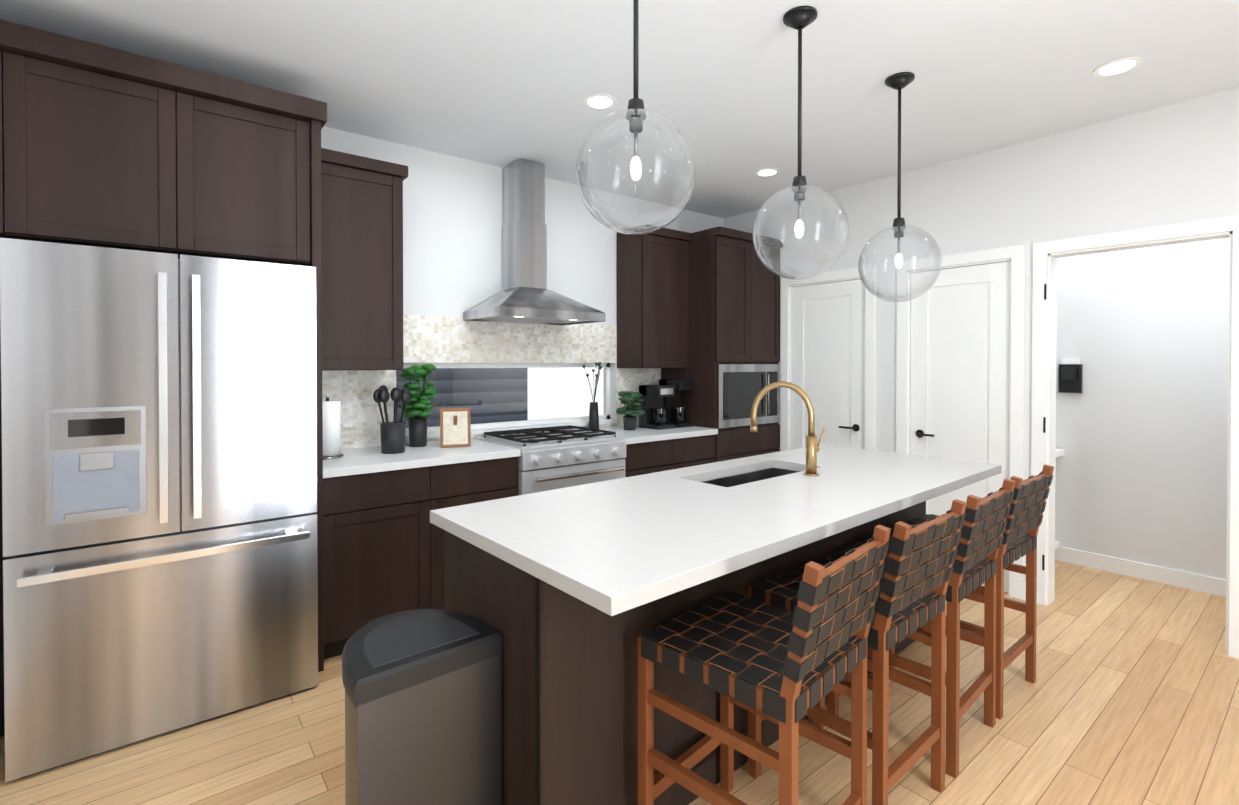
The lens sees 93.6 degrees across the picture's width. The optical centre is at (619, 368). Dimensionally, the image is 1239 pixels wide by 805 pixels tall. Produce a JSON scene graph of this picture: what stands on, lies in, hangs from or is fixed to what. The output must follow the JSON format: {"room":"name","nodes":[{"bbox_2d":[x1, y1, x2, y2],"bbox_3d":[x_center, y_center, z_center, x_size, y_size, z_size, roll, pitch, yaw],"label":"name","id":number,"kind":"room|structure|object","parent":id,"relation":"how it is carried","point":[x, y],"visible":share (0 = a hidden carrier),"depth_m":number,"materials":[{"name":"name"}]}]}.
{"room":"kitchen","nodes":[
{"label":"kitchen","id":0,"kind":"room"},
{"bbox_2d":[321,126,723,449],"bbox_3d":[-0.508,0.005,4.233,5.900,2.720,0.150,0,1,-39],"label":"wall","id":1,"kind":"structure","parent":0,"point":[452,231],"depth_m":3.79,"materials":[{"name":"paint"}]},
{"bbox_2d":[0,19,199,258],"bbox_3d":[-2.133,-0.840,2.437,0.540,0.724,0.616,0,1,-39],"label":"upper cabinet","id":2,"kind":"object","parent":1,"relation":"attached to","point":[102,145],"depth_m":2.18,"materials":[{"name":"brown wood"}]},
{"bbox_2d":[200,71,315,266],"bbox_3d":[-1.799,-0.843,2.703,0.540,0.724,0.616,0,1,-39],"label":"upper cabinet","id":3,"kind":"object","parent":1,"relation":"attached to","point":[258,144],"depth_m":2.50,"materials":[{"name":"brown wood"}]},
{"bbox_2d":[316,143,407,374],"bbox_3d":[-1.461,-0.550,3.155,0.468,1.110,0.316,0,1,-39],"label":"upper cabinet","id":4,"kind":"object","parent":1,"relation":"attached to","point":[359,199],"depth_m":3.04,"materials":[{"name":"brown wood"}]},
{"bbox_2d":[322,314,660,449],"bbox_3d":[-0.703,0.058,3.975,2.660,0.780,0.011,0,1,-39],"label":"backsplash","id":5,"kind":"structure","parent":1,"relation":"attached to","point":[434,339],"depth_m":3.75,"materials":[{"name":"tile"}]},
{"bbox_2d":[395,363,617,439],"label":"window","id":6,"kind":"structure","parent":1,"relation":"in","point":[482,428],"depth_m":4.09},
{"bbox_2d":[463,158,604,324],"bbox_3d":[-0.546,-0.829,3.759,0.760,1.036,0.506,0,1,-39],"label":"range hood","id":7,"kind":"object","parent":1,"relation":"attached to","point":[524,295],"visible":1,"depth_m":3.75,"materials":[{"name":"silver metal"}]},
{"bbox_2d":[617,224,687,370],"bbox_3d":[0.259,-0.533,4.524,0.470,1.050,0.316,0,1,-39],"label":"upper cabinet","id":8,"kind":"object","parent":1,"relation":"attached to","point":[652,268],"depth_m":4.39,"materials":[{"name":"brown wood"}]},
{"bbox_2d":[0,560,1238,804],"bbox_3d":[1.395,1.417,1.896,6.150,0.060,6.500,0,1,-39],"label":"floor","id":9,"kind":"structure","parent":0,"point":[1130,696],"depth_m":2.19,"materials":[{"name":"brown wood"}]},
{"bbox_2d":[0,238,317,781],"bbox_3d":[-1.892,0.472,2.492,0.940,1.820,0.833,0,1,-39],"label":"fridge","id":10,"kind":"object","parent":9,"relation":"on","point":[159,474],"visible":1,"depth_m":2.15,"materials":[{"name":"silver metal"}]},
{"bbox_2d":[315,455,520,670],"bbox_3d":[-1.159,0.934,3.231,1.018,0.880,0.596,0,1,-39],"label":"base cabinet","id":11,"kind":"object","parent":9,"relation":"on","point":[380,552],"depth_m":2.86,"materials":[{"name":"brown wood"}]},
{"bbox_2d":[317,439,519,478],"bbox_3d":[-1.151,0.474,3.216,1.018,0.040,0.622,0,1,-39],"label":"countertop","id":12,"kind":"structure","parent":11,"relation":"on","point":[369,460],"depth_m":3.04,"materials":[{"name":"white stone"}]},
{"bbox_2d":[322,397,343,459],"bbox_3d":[-1.506,0.301,3.001,0.150,0.310,0.150,0,1,-39],"label":"paper towel","id":13,"kind":"object","parent":12,"relation":"on","point":[331,409],"visible":0.69,"depth_m":2.96,"materials":[{"name":"white paper"}]},
{"bbox_2d":[373,385,410,453],"bbox_3d":[-1.238,0.271,3.176,0.199,0.366,0.130,0,1,-39],"label":"utensil crock","id":14,"kind":"object","parent":12,"relation":"on","point":[393,437],"visible":1,"depth_m":3.13,"materials":[{"name":"black ceramic"}]},
{"bbox_2d":[398,363,436,446],"bbox_3d":[-1.188,0.210,3.405,0.228,0.485,0.237,0,1,-39],"label":"basil plant","id":15,"kind":"object","parent":12,"relation":"on","point":[417,414],"visible":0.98,"depth_m":3.37,"materials":[{"name":"green plant"}]},
{"bbox_2d":[440,408,470,447],"bbox_3d":[-0.959,0.340,3.396,0.170,0.222,0.097,0,1,-18],"label":"picture frame","id":16,"kind":"object","parent":12,"relation":"on","point":[455,428],"visible":1,"depth_m":3.37,"materials":[{"name":"brown wood"}]},
{"bbox_2d":[342,609,503,804],"bbox_3d":[-0.562,1.060,1.607,0.392,0.661,0.376,0,1,-39],"label":"trash can","id":17,"kind":"object","parent":9,"relation":"on","point":[423,706],"visible":1,"depth_m":1.50,"materials":[{"name":"silver metal"}]},
{"bbox_2d":[475,425,625,495],"bbox_3d":[-0.430,0.889,3.742,0.752,0.962,0.697,0,1,-39],"label":"range","id":18,"kind":"object","parent":9,"relation":"on","point":[554,457],"visible":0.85,"depth_m":3.53,"materials":[{"name":"silver metal"}]},
{"bbox_2d":[623,435,715,476],"bbox_3d":[0.208,0.924,4.312,0.948,0.880,0.606,0,1,-39],"label":"base cabinet","id":19,"kind":"object","parent":9,"relation":"on","point":[641,458],"depth_m":4.04,"materials":[{"name":"brown wood"}]},
{"bbox_2d":[577,424,715,446],"bbox_3d":[0.190,0.464,4.283,0.890,0.040,0.622,0,1,-39],"label":"countertop","id":20,"kind":"structure","parent":19,"relation":"on","point":[639,435],"depth_m":4.09,"materials":[{"name":"white stone"}]},
{"bbox_2d":[582,362,601,428],"bbox_3d":[-0.200,0.196,4.236,0.174,0.496,0.113,0,1,-39],"label":"vase","id":21,"kind":"object","parent":20,"relation":"on","point":[593,417],"visible":1,"depth_m":4.24,"materials":[{"name":"black ceramic"}]},
{"bbox_2d":[616,391,644,429],"bbox_3d":[0.074,0.302,4.270,0.217,0.282,0.236,0,1,-39],"label":"potted plant","id":22,"kind":"object","parent":20,"relation":"on","point":[632,410],"visible":1,"depth_m":4.22,"materials":[{"name":"green plant"}]},
{"bbox_2d":[639,385,674,429],"bbox_3d":[0.281,0.283,4.384,0.170,0.320,0.222,0,1,-39],"label":"coffee maker","id":23,"kind":"object","parent":20,"relation":"on","point":[654,416],"visible":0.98,"depth_m":4.34,"materials":[{"name":"black plastic"}]},
{"bbox_2d":[659,379,692,427],"bbox_3d":[0.438,0.261,4.508,0.150,0.360,0.222,0,1,-39],"label":"coffee maker","id":24,"kind":"object","parent":20,"relation":"on","point":[676,413],"visible":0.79,"depth_m":4.46,"materials":[{"name":"black plastic"}]},
{"bbox_2d":[444,464,925,804],"bbox_3d":[0.504,0.942,2.473,2.378,0.880,0.663,0,1,-39],"label":"kitchen island","id":25,"kind":"object","parent":9,"relation":"on","point":[570,681],"depth_m":1.63,"materials":[{"name":"brown wood"}]},
{"bbox_2d":[430,444,1001,623],"bbox_3d":[0.602,0.483,2.354,2.462,0.040,1.024,0,1,-39],"label":"island countertop","id":26,"kind":"structure","parent":25,"relation":"on","point":[608,549],"depth_m":1.85,"materials":[{"name":"white stone"}]},
{"bbox_2d":[750,381,824,475],"bbox_3d":[0.745,0.257,2.592,0.190,0.406,0.272,0,1,-39],"label":"faucet","id":27,"kind":"object","parent":26,"relation":"on","point":[812,448],"visible":0.98,"depth_m":2.53,"materials":[{"name":"gold metal"}]},
{"bbox_2d":[661,226,782,461],"bbox_3d":[0.840,0.149,4.802,0.776,2.420,0.616,0,1,-39],"label":"tall cabinet","id":28,"kind":"object","parent":9,"relation":"on","point":[734,300],"depth_m":4.49,"materials":[{"name":"brown wood"}]},
{"bbox_2d":[638,524,890,804],"bbox_3d":[0.391,0.907,1.601,0.528,0.964,0.446,1,1,44],"label":"stool","id":29,"kind":"object","parent":9,"relation":"on","point":[833,634],"visible":1,"depth_m":1.52,"materials":[{"name":"black leather"}]},
{"bbox_2d":[748,499,966,804],"bbox_3d":[0.777,0.905,1.930,0.463,0.965,0.543,0,1,-39],"label":"stool","id":30,"kind":"object","parent":9,"relation":"on","point":[915,579],"visible":0.71,"depth_m":1.78,"materials":[{"name":"brown wood"}]},
{"bbox_2d":[828,478,1015,777],"bbox_3d":[1.165,0.901,2.262,0.446,0.963,0.528,0,1,-42],"label":"stool","id":31,"kind":"object","parent":9,"relation":"on","point":[980,541],"visible":0.54,"depth_m":2.08,"materials":[{"name":"brown wood"}]},
{"bbox_2d":[888,465,1053,719],"bbox_3d":[1.544,0.898,2.586,0.454,0.965,0.535,0,1,-39],"label":"stool","id":32,"kind":"object","parent":9,"relation":"on","point":[1027,510],"visible":0.52,"depth_m":2.43,"materials":[{"name":"brown wood"}]},
{"bbox_2d":[0,0,1238,218],"bbox_3d":[1.395,-1.362,1.869,6.150,0.060,6.500,0,1,-39],"label":"ceiling","id":33,"kind":"structure","parent":0,"point":[500,82],"depth_m":2.60,"materials":[{"name":"paint"}]},
{"bbox_2d":[583,94,616,109],"bbox_3d":[-0.098,-1.339,2.918,0.170,0.006,0.170,0,1,-39],"label":"recessed light","id":34,"kind":"object","parent":33,"relation":"in","point":[599,101],"visible":1,"depth_m":2.90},
{"bbox_2d":[576,0,695,234],"bbox_3d":[0.048,-0.863,1.696,0.350,0.934,0.350,0,1,-39],"label":"pendant light","id":35,"kind":"object","parent":33,"relation":"hanging from","point":[637,115],"visible":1,"depth_m":1.69,"materials":[{"name":"clear glass"}]},
{"bbox_2d":[755,168,779,176],"bbox_3d":[1.014,-1.349,3.994,0.170,0.006,0.170,0,1,-39],"label":"recessed light","id":36,"kind":"object","parent":33,"relation":"in","point":[765,172],"visible":1,"depth_m":3.98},
{"bbox_2d":[752,6,848,279],"bbox_3d":[0.682,-0.838,2.201,0.350,0.994,0.350,0,1,-39],"label":"pendant light","id":37,"kind":"object","parent":33,"relation":"hanging from","point":[799,18],"visible":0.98,"depth_m":2.19,"materials":[{"name":"clear glass"}]},
{"bbox_2d":[858,72,941,301],"bbox_3d":[1.292,-0.825,2.687,0.350,1.029,0.350,0,1,-39],"label":"pendant light","id":38,"kind":"object","parent":33,"relation":"hanging from","point":[899,81],"visible":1,"depth_m":2.68,"materials":[{"name":"clear glass"}]},
{"bbox_2d":[1092,57,1142,76],"bbox_3d":[2.205,-1.336,2.578,0.170,0.006,0.170,0,1,-39],"label":"recessed light","id":39,"kind":"object","parent":33,"relation":"in","point":[1116,67],"visible":1,"depth_m":2.57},
{"bbox_2d":[724,87,1238,582],"bbox_3d":[2.862,0.017,2.986,0.120,2.720,6.000,0,1,-39],"label":"wall","id":40,"kind":"structure","parent":0,"point":[1176,163],"depth_m":3.44,"materials":[{"name":"paint"}]},
{"bbox_2d":[791,279,864,448],"bbox_3d":[1.590,0.346,4.495,0.100,2.017,0.630,0,1,-39],"label":"door","id":41,"kind":"structure","parent":40,"relation":"in","point":[827,345],"depth_m":4.48,"materials":[{"name":"white wood"}]},
{"bbox_2d":[910,261,1009,592],"bbox_3d":[2.175,0.353,3.759,0.100,2.017,0.590,0,1,-39],"label":"door","id":42,"kind":"structure","parent":40,"relation":"in","point":[960,318],"depth_m":3.74,"materials":[{"name":"white wood"}]},
{"bbox_2d":[780,215,1238,658],"bbox_3d":[2.207,0.314,3.810,0.155,2.110,2.640,0,1,-39],"label":"door frame","id":43,"kind":"structure","parent":40,"relation":"attached to","point":[1046,254],"depth_m":3.40,"materials":[{"name":"white wood"}]},
{"bbox_2d":[1055,238,1229,579],"bbox_3d":[3.645,0.011,3.609,0.120,2.720,6.000,0,1,-39],"label":"wall","id":44,"kind":"structure","parent":0,"point":[1142,334],"depth_m":3.77,"materials":[{"name":"paint"}]},
{"bbox_2d":[1055,358,1082,549],"bbox_3d":[2.848,0.592,4.262,0.320,1.345,0.795,0,1,-39],"label":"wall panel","id":45,"kind":"structure","parent":44,"relation":"attached to","point":[1070,375],"depth_m":4.08,"materials":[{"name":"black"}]},
{"bbox_2d":[1055,547,1225,596],"bbox_3d":[4.065,1.327,2.985,0.014,0.100,4.420,0,1,-39],"label":"baseboard","id":46,"kind":"structure","parent":44,"relation":"attached to","point":[1196,582],"depth_m":3.79,"materials":[{"name":"white wood"}]}
]}

